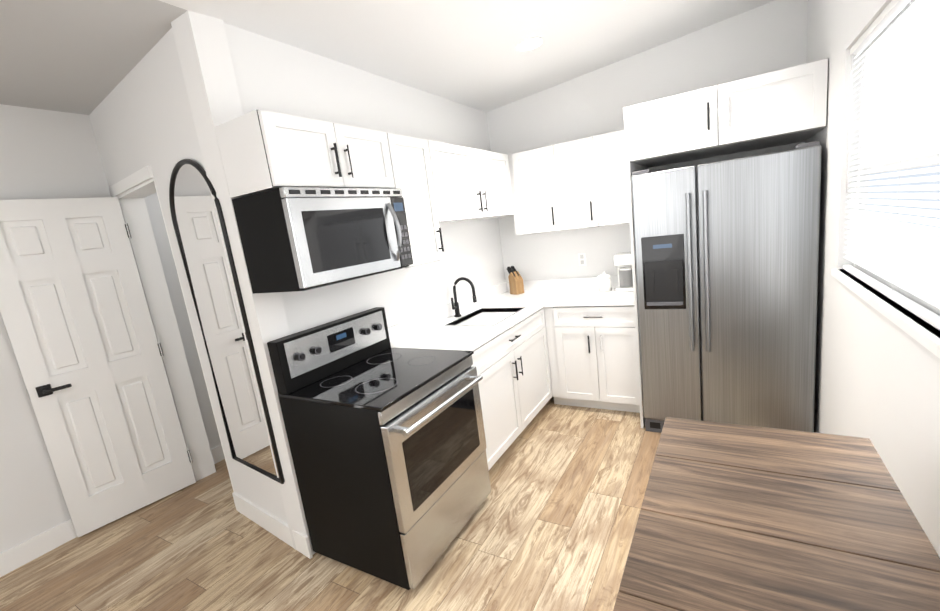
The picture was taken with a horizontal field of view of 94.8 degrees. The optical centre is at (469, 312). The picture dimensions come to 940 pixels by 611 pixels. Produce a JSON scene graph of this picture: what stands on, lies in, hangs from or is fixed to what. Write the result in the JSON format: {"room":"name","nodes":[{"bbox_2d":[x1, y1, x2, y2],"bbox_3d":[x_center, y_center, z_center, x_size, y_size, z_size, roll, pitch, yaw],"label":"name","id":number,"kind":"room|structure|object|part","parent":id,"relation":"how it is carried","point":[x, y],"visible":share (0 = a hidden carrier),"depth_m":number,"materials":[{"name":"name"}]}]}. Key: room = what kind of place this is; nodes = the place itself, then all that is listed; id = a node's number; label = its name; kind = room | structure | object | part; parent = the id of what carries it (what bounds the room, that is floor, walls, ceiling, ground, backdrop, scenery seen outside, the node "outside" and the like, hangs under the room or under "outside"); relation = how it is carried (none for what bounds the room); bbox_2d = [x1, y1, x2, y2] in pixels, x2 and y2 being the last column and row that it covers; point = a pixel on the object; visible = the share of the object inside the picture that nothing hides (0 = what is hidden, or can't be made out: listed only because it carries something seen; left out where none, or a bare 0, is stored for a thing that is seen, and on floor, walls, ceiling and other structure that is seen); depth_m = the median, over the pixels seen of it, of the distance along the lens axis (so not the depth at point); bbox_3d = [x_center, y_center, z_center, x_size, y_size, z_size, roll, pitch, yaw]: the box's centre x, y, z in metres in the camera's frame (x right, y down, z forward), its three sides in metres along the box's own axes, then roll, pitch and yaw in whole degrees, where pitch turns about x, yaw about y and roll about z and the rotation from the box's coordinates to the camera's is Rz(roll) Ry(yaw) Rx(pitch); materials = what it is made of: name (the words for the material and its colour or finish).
{"room":"kitchen","nodes":[
{"label":"kitchen","id":0,"kind":"room"},
{"bbox_2d":[0,104,220,552],"bbox_3d":[-3.103,0.099,1.841,0.140,3.050,5.940,-1,13,31],"label":"wall","id":1,"kind":"structure","parent":0,"point":[47,154],"depth_m":2.58,"materials":[{"name":"white paint"}]},
{"bbox_2d":[0,444,224,576],"bbox_3d":[-2.853,1.522,2.080,0.015,0.125,5.660,-1,13,31],"label":"baseboard","id":2,"kind":"structure","parent":1,"relation":"attached to","point":[31,549],"depth_m":2.57,"materials":[{"name":"white wood"}]},
{"bbox_2d":[89,11,315,558],"bbox_3d":[-1.649,-0.225,2.536,1.690,3.050,0.558,1,14,38],"label":"wall","id":3,"kind":"structure","parent":0,"point":[141,116],"depth_m":2.31,"materials":[{"name":"white paint"}]},
{"bbox_2d":[0,197,195,536],"bbox_3d":[-2.344,0.330,2.732,0.100,2.045,0.679,2,15,40],"label":"door","id":4,"kind":"structure","parent":3,"relation":"attached to","point":[78,323],"depth_m":2.71,"materials":[{"name":"white painted wood"},{"name":"black metal"}]},
{"bbox_3d":[-1.591,0.220,2.623,1.657,2.135,0.350,-1,13,31],"label":"mirror wall trim","id":5,"kind":"part","parent":3,"relation":"part of","materials":[{"name":"white paint"}]},
{"bbox_3d":[-1.292,0.074,2.254,0.579,1.669,0.026,1,14,38],"label":"mirror","id":6,"kind":"part","parent":3,"relation":"part of","materials":[{"name":"mirror"}]},
{"bbox_2d":[0,397,660,610],"bbox_3d":[-0.870,1.492,1.517,4.280,0.100,6.980,-1,13,31],"label":"floor","id":7,"kind":"structure","parent":0,"point":[550,524],"depth_m":2.30,"materials":[{"name":"brown wood"}]},
{"bbox_2d":[267,307,490,589],"bbox_3d":[-0.386,0.624,2.286,0.736,1.174,0.765,-1,13,31],"label":"stove","id":8,"kind":"object","parent":7,"relation":"on","point":[387,443],"visible":1,"depth_m":2.06,"materials":[{"name":"black metal"}]},
{"bbox_2d":[472,327,519,470],"bbox_3d":[-0.072,0.599,2.968,0.619,0.885,0.694,-1,13,31],"label":"base cabinet","id":9,"kind":"object","parent":7,"relation":"on","point":[492,360],"depth_m":2.80,"materials":[{"name":"white wood"}]},
{"bbox_2d":[508,307,559,433],"bbox_3d":[0.251,0.465,3.437,0.695,0.885,0.701,-1,13,31],"label":"base cabinet","id":10,"kind":"object","parent":7,"relation":"on","point":[536,346],"depth_m":3.33,"materials":[{"name":"white wood"}]},
{"bbox_2d":[390,291,559,350],"bbox_3d":[0.170,0.018,3.375,0.629,0.030,1.880,-1,13,31],"label":"countertop","id":11,"kind":"structure","parent":10,"relation":"on","point":[437,336],"depth_m":2.93,"materials":[{"name":"white stone"}]},
{"bbox_2d":[451,277,476,316],"bbox_3d":[-0.053,-0.113,3.300,0.213,0.306,0.086,-1,13,31],"label":"faucet","id":12,"kind":"object","parent":11,"relation":"on","point":[455,305],"visible":1,"depth_m":3.31,"materials":[{"name":"black metal"}]},
{"bbox_2d":[444,307,523,326],"bbox_3d":[0.137,0.124,3.269,0.404,0.197,0.564,-1,13,31],"label":"sink","id":13,"kind":"object","parent":11,"relation":"in","point":[483,316],"depth_m":3.34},
{"bbox_2d":[507,266,523,294],"bbox_3d":[0.421,-0.304,4.081,0.090,0.262,0.139,-15,13,-33],"label":"knife block","id":14,"kind":"object","parent":11,"relation":"on","point":[516,285],"visible":1,"depth_m":4.05,"materials":[{"name":"brown wood"}]},
{"bbox_2d":[552,303,644,422],"bbox_3d":[1.093,0.318,3.634,0.745,0.885,0.666,-1,13,31],"label":"base cabinet","id":15,"kind":"object","parent":7,"relation":"on","point":[598,359],"depth_m":3.36,"materials":[{"name":"white wood"}]},
{"bbox_2d":[544,287,637,306],"bbox_3d":[1.058,-0.132,3.554,0.715,0.030,0.629,-1,13,31],"label":"countertop","id":16,"kind":"structure","parent":15,"relation":"on","point":[574,294],"depth_m":3.47,"materials":[{"name":"white stone"}]},
{"bbox_2d":[598,272,611,291],"bbox_3d":[1.137,-0.260,3.646,0.110,0.162,0.110,-1,13,31],"label":"canister","id":17,"kind":"object","parent":16,"relation":"on","point":[604,281],"visible":1,"depth_m":3.61,"materials":[{"name":"white ceramic"}]},
{"bbox_2d":[613,252,632,291],"bbox_3d":[1.284,-0.331,3.552,0.150,0.300,0.180,-1,13,31],"label":"coffee maker","id":18,"kind":"object","parent":16,"relation":"on","point":[623,262],"visible":0.67,"depth_m":3.49,"materials":[{"name":"white plastic"}]},
{"bbox_2d":[631,141,821,432],"bbox_3d":[1.717,-0.100,2.966,0.960,1.797,0.836,-1,13,31],"label":"fridge","id":19,"kind":"object","parent":7,"relation":"on","point":[726,256],"visible":0.81,"depth_m":2.62,"materials":[{"name":"silver metal"}]},
{"bbox_2d":[613,417,939,610],"bbox_3d":[0.654,0.888,0.940,0.490,0.915,0.965,-1,13,31],"label":"table","id":20,"kind":"object","parent":7,"relation":"on","point":[734,517],"visible":1,"depth_m":0.87,"materials":[{"name":"brown wood"}]},
{"bbox_2d":[171,11,504,549],"bbox_3d":[-0.430,-0.499,3.131,0.140,3.050,2.650,-1,13,31],"label":"wall","id":21,"kind":"structure","parent":0,"point":[271,75],"depth_m":2.44,"materials":[{"name":"white paint"}]},
{"bbox_2d":[215,110,398,197],"bbox_3d":[-0.760,-0.744,2.134,0.319,0.300,0.765,-1,13,31],"label":"upper cabinet","id":22,"kind":"object","parent":21,"relation":"attached to","point":[261,150],"depth_m":1.89,"materials":[{"name":"white wood"}]},
{"bbox_2d":[232,187,412,293],"bbox_3d":[-0.664,-0.380,2.177,0.426,0.434,0.761,-1,13,31],"label":"microwave","id":23,"kind":"object","parent":22,"relation":"attached to","point":[293,239],"visible":1,"depth_m":1.93,"materials":[{"name":"silver metal"}]},
{"bbox_2d":[391,133,446,267],"bbox_3d":[-0.432,-0.665,2.683,0.319,0.745,0.444,-1,13,31],"label":"upper cabinet","id":24,"kind":"object","parent":21,"relation":"attached to","point":[416,159],"depth_m":2.62,"materials":[{"name":"white wood"}]},
{"bbox_2d":[388,281,507,342],"bbox_3d":[-0.100,-0.043,3.519,0.019,0.100,1.880,-1,13,31],"label":"backsplash","id":25,"kind":"structure","parent":21,"relation":"attached to","point":[417,323],"depth_m":3.26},
{"bbox_2d":[435,141,510,222],"bbox_3d":[-0.075,-0.953,3.286,0.319,0.505,1.170,-1,13,31],"label":"upper cabinet","id":26,"kind":"object","parent":21,"relation":"attached to","point":[476,186],"depth_m":3.16,"materials":[{"name":"white wood"}]},
{"bbox_2d":[0,0,774,114],"bbox_3d":[-1.222,-1.240,0.980,4.280,0.312,6.980,-1,13,31],"label":"ceiling","id":27,"kind":"structure","parent":0,"point":[469,53],"depth_m":2.34,"materials":[{"name":"white paint"}]},
{"bbox_2d":[487,0,807,280],"bbox_3d":[1.276,-0.830,3.695,2.500,3.050,0.140,-1,13,31],"label":"wall","id":28,"kind":"structure","parent":0,"point":[767,38],"depth_m":3.46,"materials":[{"name":"white paint"}]},
{"bbox_2d":[507,143,566,235],"bbox_3d":[0.615,-1.033,3.714,0.469,0.685,0.388,-1,13,31],"label":"upper cabinet","id":29,"kind":"object","parent":28,"relation":"attached to","point":[538,200],"depth_m":3.61,"materials":[{"name":"white wood"}]},
{"bbox_2d":[508,275,636,290],"bbox_3d":[0.939,-0.262,3.953,1.325,0.100,0.019,-1,13,31],"label":"backsplash","id":30,"kind":"structure","parent":28,"relation":"attached to","point":[544,284],"depth_m":3.99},
{"bbox_2d":[578,253,585,265],"bbox_3d":[1.004,-0.471,3.866,0.070,0.115,0.007,-1,13,31],"label":"electrical outlet","id":31,"kind":"object","parent":28,"relation":"attached to","point":[581,259],"visible":1,"depth_m":3.86,"materials":[{"name":"white plastic"}]},
{"bbox_2d":[563,130,629,229],"bbox_3d":[1.031,-1.046,3.505,0.688,0.685,0.319,-1,13,31],"label":"upper cabinet","id":32,"kind":"object","parent":28,"relation":"attached to","point":[577,184],"depth_m":3.36,"materials":[{"name":"white wood"}]},
{"bbox_2d":[623,58,827,167],"bbox_3d":[1.626,-1.225,2.823,0.991,0.335,0.789,-1,13,31],"label":"upper cabinet","id":33,"kind":"object","parent":28,"relation":"attached to","point":[786,106],"depth_m":2.48,"materials":[{"name":"white wood"}]},
{"bbox_2d":[805,0,939,556],"bbox_3d":[0.711,-0.062,0.155,0.140,3.050,6.980,-1,13,31],"label":"wall","id":34,"kind":"structure","parent":0,"point":[877,378],"depth_m":1.83,"materials":[{"name":"white paint"}]},
{"bbox_2d":[831,0,939,357],"bbox_3d":[1.284,-0.443,1.144,0.160,1.010,2.040,-1,13,31],"label":"window","id":35,"kind":"structure","parent":34,"relation":"in","point":[932,51],"depth_m":1.52,"materials":[{"name":"white plastic"}]},
{"bbox_2d":[843,0,939,329],"bbox_3d":[1.253,-0.458,1.158,0.040,0.974,1.988,-1,13,31],"label":"window blinds","id":36,"kind":"object","parent":35,"relation":"attached to","point":[908,264],"visible":1,"depth_m":1.44,"materials":[{"name":"white plastic"}]}
]}

